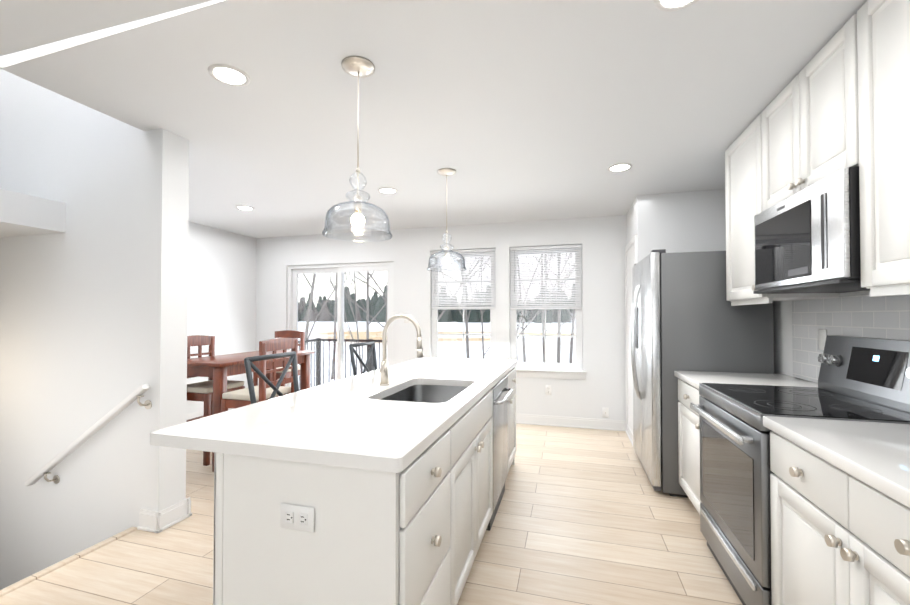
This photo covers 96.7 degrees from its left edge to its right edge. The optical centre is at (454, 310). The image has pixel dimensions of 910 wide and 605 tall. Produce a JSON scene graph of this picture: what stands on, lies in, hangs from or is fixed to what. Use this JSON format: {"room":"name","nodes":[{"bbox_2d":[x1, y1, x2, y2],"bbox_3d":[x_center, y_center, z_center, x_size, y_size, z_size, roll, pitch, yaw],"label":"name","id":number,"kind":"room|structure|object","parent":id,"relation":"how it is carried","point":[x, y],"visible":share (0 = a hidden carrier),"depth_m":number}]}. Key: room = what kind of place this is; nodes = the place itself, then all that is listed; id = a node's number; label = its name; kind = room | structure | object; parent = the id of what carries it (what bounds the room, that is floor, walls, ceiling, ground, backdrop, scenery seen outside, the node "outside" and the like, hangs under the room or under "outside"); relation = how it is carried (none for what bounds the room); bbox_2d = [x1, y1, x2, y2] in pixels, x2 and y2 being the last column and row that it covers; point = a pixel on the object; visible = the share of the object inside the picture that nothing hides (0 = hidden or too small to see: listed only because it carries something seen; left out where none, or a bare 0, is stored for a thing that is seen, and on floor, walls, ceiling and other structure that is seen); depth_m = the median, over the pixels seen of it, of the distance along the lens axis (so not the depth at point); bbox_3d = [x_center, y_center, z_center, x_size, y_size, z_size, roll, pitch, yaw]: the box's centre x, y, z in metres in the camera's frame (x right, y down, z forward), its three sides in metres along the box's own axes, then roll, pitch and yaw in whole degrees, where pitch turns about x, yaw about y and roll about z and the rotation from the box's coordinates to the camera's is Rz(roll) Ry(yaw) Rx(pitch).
{"room":"dining room and kitchen","nodes":[
{"label":"dining room and kitchen","id":0,"kind":"room"},
{"bbox_2d":[0,189,65,237],"bbox_3d":[-3.316,-0.625,2.449,1.220,0.195,0.890,0,-1,16],"label":"wall","id":1,"kind":"structure","parent":0,"point":[21,214],"depth_m":2.56},
{"bbox_2d":[0,527,136,596],"bbox_3d":[-2.898,2.015,2.292,1.770,1.382,0.890,0,-1,16],"label":"trim","id":2,"kind":"structure","parent":0,"point":[25,581],"depth_m":2.12},
{"bbox_2d":[0,69,188,589],"bbox_3d":[-2.767,0.243,2.837,2.060,8.600,0.180,0,-1,16],"label":"wall","id":3,"kind":"structure","parent":0,"point":[93,311],"depth_m":2.65},
{"bbox_2d":[25,384,151,486],"bbox_3d":[-2.332,0.801,2.569,1.033,0.715,0.083,0,-1,16],"label":"wall-mounted handrail","id":4,"kind":"object","parent":3,"relation":"attached to","point":[132,397],"visible":1,"depth_m":2.52},
{"bbox_2d":[140,497,191,518],"bbox_3d":[-2.713,1.287,2.914,2.056,0.115,0.026,0,-1,16],"label":"baseboard","id":5,"kind":"structure","parent":3,"relation":"attached to","point":[182,509],"depth_m":2.57},
{"bbox_2d":[0,0,207,55],"bbox_3d":[-1.722,-1.235,-0.443,6.260,0.460,3.830,0,-1,16],"label":"ceiling","id":6,"kind":"structure","parent":0,"point":[25,24],"depth_m":1.35},
{"bbox_2d":[187,222,256,413],"bbox_3d":[-4.081,0.236,2.339,0.200,8.600,7.950,0,-1,16],"label":"wall","id":7,"kind":"structure","parent":0,"point":[222,286],"depth_m":5.40},
{"bbox_2d":[187,408,231,419],"bbox_3d":[-3.330,1.311,4.580,0.026,0.115,2.900,0,-1,16],"label":"baseboard","id":8,"kind":"structure","parent":7,"relation":"attached to","point":[200,413],"depth_m":5.02},
{"bbox_2d":[0,424,742,604],"bbox_3d":[-1.164,1.474,1.501,6.260,0.300,7.950,0,-1,16],"label":"floor","id":9,"kind":"structure","parent":0,"point":[584,516],"depth_m":2.26},
{"bbox_2d":[186,335,244,465],"bbox_3d":[-2.300,0.796,3.789,0.410,1.122,0.438,0,-1,16],"label":"dining chair","id":10,"kind":"object","parent":9,"relation":"on","point":[201,391],"visible":0.44,"depth_m":3.77},
{"bbox_2d":[187,350,313,471],"bbox_3d":[-2.064,0.905,4.037,0.620,0.912,1.290,0,-1,16],"label":"dining table","id":11,"kind":"object","parent":9,"relation":"on","point":[219,369],"visible":0.4,"depth_m":3.53},
{"bbox_2d":[221,338,297,411],"bbox_3d":[-1.657,0.791,3.452,0.410,1.122,0.438,0,-1,16],"label":"dining chair","id":12,"kind":"object","parent":9,"relation":"on","point":[235,399],"visible":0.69,"depth_m":3.31},
{"bbox_2d":[244,351,298,403],"bbox_3d":[-0.782,0.785,2.126,0.459,1.099,0.442,0,-1,16],"label":"bar stool","id":13,"kind":"object","parent":9,"relation":"on","point":[248,363],"visible":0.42,"depth_m":2.15},
{"bbox_2d":[253,330,304,385],"bbox_3d":[-2.200,0.815,5.069,0.438,1.122,0.410,0,-1,16],"label":"dining chair","id":14,"kind":"object","parent":9,"relation":"on","point":[290,334],"visible":0.29,"depth_m":5.19},
{"bbox_2d":[206,366,515,604],"bbox_3d":[-0.088,0.900,2.408,0.698,0.874,2.550,0,-1,16],"label":"kitchen island","id":15,"kind":"object","parent":9,"relation":"on","point":[384,484],"depth_m":1.24},
{"bbox_2d":[150,358,516,469],"bbox_3d":[-0.235,0.444,2.475,0.910,0.040,2.600,0,-1,16],"label":"island countertop","id":16,"kind":"structure","parent":15,"relation":"on","point":[347,419],"depth_m":1.51},
{"bbox_2d":[378,314,425,385],"bbox_3d":[-0.305,0.220,2.257,0.264,0.402,0.084,0,-1,16],"label":"faucet","id":17,"kind":"object","parent":16,"relation":"on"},
{"bbox_2d":[382,382,473,401],"bbox_3d":[-0.148,0.563,2.174,0.460,0.230,0.730,0,-1,16],"label":"sink","id":18,"kind":"object","parent":16,"relation":"in","point":[417,391],"depth_m":2.51},
{"bbox_2d":[349,341,376,375],"bbox_3d":[-0.511,0.799,3.088,0.459,1.099,0.442,0,-1,16],"label":"bar stool","id":19,"kind":"object","parent":9,"relation":"on","point":[353,350],"visible":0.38,"depth_m":3.12},
{"bbox_2d":[630,249,773,497],"bbox_3d":[1.897,0.453,3.310,0.838,1.795,0.920,0,-1,16],"label":"fridge","id":20,"kind":"object","parent":9,"relation":"on","point":[686,315],"visible":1,"depth_m":2.92},
{"bbox_2d":[678,379,808,513],"bbox_3d":[1.825,0.902,2.521,0.646,0.874,0.585,0,-1,16],"label":"base cabinet","id":21,"kind":"object","parent":9,"relation":"on","point":[688,419],"depth_m":2.63},
{"bbox_2d":[674,371,817,390],"bbox_3d":[1.815,0.445,2.531,0.666,0.040,0.588,0,-1,16],"label":"countertop","id":22,"kind":"structure","parent":21,"relation":"on","point":[694,378],"depth_m":2.53},
{"bbox_2d":[690,335,909,604],"bbox_3d":[1.598,0.729,1.874,0.729,1.200,0.778,0,-1,16],"label":"range","id":23,"kind":"object","parent":9,"relation":"on","point":[864,379],"visible":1,"depth_m":1.80},
{"bbox_2d":[770,431,909,604],"bbox_3d":[1.398,0.880,1.004,0.646,0.874,0.990,0,-1,16],"label":"base cabinet","id":24,"kind":"object","parent":9,"relation":"on","point":[840,508],"depth_m":1.21},
{"bbox_2d":[763,416,909,510],"bbox_3d":[1.166,0.411,0.221,0.666,0.040,2.638,0,-1,16],"label":"countertop","id":25,"kind":"structure","parent":24,"relation":"on","point":[877,455],"depth_m":1.22},
{"bbox_2d":[0,0,866,237],"bbox_3d":[-0.646,-1.259,3.385,6.260,0.300,4.120,0,-1,16],"label":"ceiling","id":26,"kind":"structure","parent":0,"point":[509,111],"depth_m":2.13},
{"bbox_2d":[0,0,224,67],"bbox_3d":[-1.320,-1.133,1.632,1.650,0.001,0.055,0,-1,16],"label":"band","id":27,"kind":"object","parent":26,"relation":"attached to","point":[17,57],"visible":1,"depth_m":1.69},
{"bbox_2d":[208,64,250,86],"bbox_3d":[-1.082,-1.126,1.942,0.179,0.007,0.179,0,-1,1],"label":"recessed light","id":28,"kind":"object","parent":26,"relation":"in","point":[229,75],"depth_m":1.94},
{"bbox_2d":[236,205,253,209],"bbox_3d":[-2.234,-1.091,4.307,0.179,0.007,0.179,0,-1,1],"label":"recessed light","id":29,"kind":"object","parent":26,"relation":"in","point":[242,207],"depth_m":4.29},
{"bbox_2d":[322,56,391,241],"bbox_3d":[-0.447,-0.736,1.867,0.316,0.787,0.316,0,-1,16],"label":"pendant light","id":30,"kind":"object","parent":26,"relation":"hanging from","point":[358,66],"visible":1,"depth_m":1.85},
{"bbox_2d":[378,187,396,193],"bbox_3d":[-0.620,-1.100,3.718,0.179,0.007,0.179,0,-1,1],"label":"recessed light","id":31,"kind":"object","parent":26,"relation":"in","point":[386,190],"depth_m":3.71},
{"bbox_2d":[427,168,465,271],"bbox_3d":[-0.066,-0.717,3.224,0.316,0.787,0.316,0,-1,16],"label":"pendant light","id":32,"kind":"object","parent":26,"relation":"hanging from","point":[446,172],"visible":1,"depth_m":3.21},
{"bbox_2d":[608,163,632,171],"bbox_3d":[1.281,-1.108,3.142,0.179,0.007,0.179,0,-1,1],"label":"recessed light","id":33,"kind":"object","parent":26,"relation":"in","point":[620,167],"depth_m":3.14},
{"bbox_2d":[654,0,698,11],"bbox_3d":[0.808,-1.133,1.442,0.179,0.007,0.179,0,-1,1],"label":"recessed light","id":34,"kind":"object","parent":26,"relation":"in","point":[663,5],"depth_m":1.50},
{"bbox_2d":[256,215,625,420],"bbox_3d":[-0.109,0.149,5.275,6.260,3.060,0.150,0,-1,16],"label":"wall","id":35,"kind":"structure","parent":0,"point":[601,240],"depth_m":5.00},
{"bbox_2d":[287,262,393,390],"bbox_3d":[-1.615,0.365,5.698,1.684,2.034,0.115,0,-1,16],"label":"sliding glass door","id":36,"kind":"structure","parent":35,"relation":"in","point":[339,270],"depth_m":5.67},
{"bbox_2d":[404,314,411,322],"bbox_3d":[-0.621,0.109,5.338,0.116,0.116,0.008,0,-1,16],"label":"light switch","id":37,"kind":"object","parent":35,"relation":"attached to","point":[405,320],"depth_m":5.34},
{"bbox_2d":[432,248,495,358],"bbox_3d":[0.104,0.016,5.183,0.950,1.593,0.173,0,-1,16],"label":"window","id":38,"kind":"structure","parent":35,"relation":"in","point":[435,334],"depth_m":5.20},
{"bbox_2d":[431,249,494,308],"bbox_3d":[0.099,-0.398,5.171,0.836,0.745,0.035,0,-1,16],"label":"window blind","id":39,"kind":"object","parent":38,"relation":"attached to","point":[439,300],"visible":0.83,"depth_m":5.16},
{"bbox_2d":[545,385,550,394],"bbox_3d":[1.117,0.952,4.837,0.072,0.116,0.008,0,-1,16],"label":"outlet","id":40,"kind":"object","parent":35,"relation":"attached to","point":[547,387],"depth_m":4.84},
{"bbox_2d":[510,244,586,379],"bbox_3d":[1.095,0.012,4.904,0.950,1.593,0.173,0,-1,16],"label":"window","id":41,"kind":"structure","parent":35,"relation":"in","point":[543,369],"depth_m":4.89},
{"bbox_2d":[510,245,580,308],"bbox_3d":[1.090,-0.395,4.892,0.836,0.760,0.035,0,-1,16],"label":"window blind","id":42,"kind":"object","parent":41,"relation":"attached to","point":[576,305],"visible":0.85,"depth_m":4.88},
{"bbox_2d":[516,414,623,430],"bbox_3d":[0.580,1.317,4.973,2.860,0.115,0.026,0,-1,16],"label":"baseboard","id":43,"kind":"structure","parent":35,"relation":"attached to","point":[574,422],"depth_m":4.75},
{"bbox_2d":[602,408,608,417],"bbox_3d":[1.732,1.178,4.658,0.070,0.115,0.011,0,-1,16],"label":"outlet","id":44,"kind":"object","parent":35,"relation":"attached to","point":[605,412],"depth_m":4.66},
{"bbox_2d":[626,189,725,262],"bbox_3d":[2.220,0.132,4.135,0.760,2.460,0.785,0,-1,16],"label":"wall","id":45,"kind":"structure","parent":0,"point":[694,221],"depth_m":3.78},
{"bbox_2d":[624,421,634,449],"bbox_3d":[1.847,1.306,4.189,0.056,0.115,0.771,0,-1,16],"label":"baseboard","id":46,"kind":"structure","parent":45,"relation":"attached to","point":[629,432],"depth_m":4.34},
{"bbox_2d":[625,235,636,430],"bbox_3d":[1.836,0.319,4.240,0.036,2.090,0.725,0,-1,16],"label":"door frame","id":47,"kind":"structure","parent":45,"relation":"attached to","point":[630,253],"depth_m":4.39},
{"bbox_2d":[773,290,869,381],"bbox_3d":[1.753,0.082,0.701,0.200,3.060,7.950,0,-1,16],"label":"wall","id":48,"kind":"structure","parent":0,"point":[783,353],"depth_m":2.73},
{"bbox_2d":[725,118,838,303],"bbox_3d":[1.951,-0.593,2.448,0.352,1.050,0.610,0,-1,16],"label":"upper cabinet","id":49,"kind":"object","parent":48,"relation":"attached to","point":[741,156],"depth_m":2.52},
{"bbox_2d":[757,33,836,213],"bbox_3d":[1.781,-0.835,1.845,0.352,0.583,0.774,0,-1,16],"label":"upper cabinet","id":50,"kind":"object","parent":48,"relation":"attached to","point":[797,131],"depth_m":1.88},
{"bbox_2d":[753,166,869,293],"bbox_3d":[1.756,-0.318,1.845,0.404,0.439,0.766,0,-1,16],"label":"microwave","id":51,"kind":"object","parent":50,"relation":"attached to","point":[807,239],"visible":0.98,"depth_m":1.73},
{"bbox_2d":[792,294,909,382],"bbox_3d":[1.651,0.150,0.739,0.016,0.495,3.890,0,-1,16],"label":"backsplash","id":52,"kind":"structure","parent":48,"relation":"attached to","point":[815,322],"depth_m":2.16},
{"bbox_2d":[837,0,909,291],"bbox_3d":[1.559,-0.613,1.053,0.352,1.050,0.988,0,-1,16],"label":"upper cabinet","id":53,"kind":"object","parent":48,"relation":"attached to","point":[841,100],"depth_m":1.42},
{"label":"outside","id":54,"kind":"structure","parent":0,"visible":0},
{"bbox_2d":[298,321,581,387],"bbox_3d":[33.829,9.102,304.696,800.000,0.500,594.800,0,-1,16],"label":"ground","id":55,"kind":"structure","parent":54,"point":[459,339],"depth_m":68.26},
{"bbox_2d":[298,284,574,322],"bbox_3d":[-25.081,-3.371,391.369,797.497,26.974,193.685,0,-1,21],"label":"evergreens","id":56,"kind":"object","parent":55,"relation":"on","point":[476,318],"depth_m":318.77},
{"bbox_2d":[298,253,575,379],"bbox_3d":[-0.114,-8.014,19.738,33.518,25.424,28.373,0,-1,16],"label":"bare trees","id":57,"kind":"object","parent":55,"relation":"on","point":[573,318],"depth_m":15.18},
{"bbox_3d":[-1.614,2.976,6.400,2.170,3.040,1.260,0,-1,16],"label":"deck","id":58,"kind":"object","parent":55,"relation":"on","visible":0},
{"bbox_2d":[298,338,381,389],"bbox_3d":[-1.616,0.971,6.425,2.130,0.970,1.230,0,-1,16],"label":"deck railing","id":59,"kind":"object","parent":58,"relation":"on","point":[318,349],"depth_m":7.12}
]}

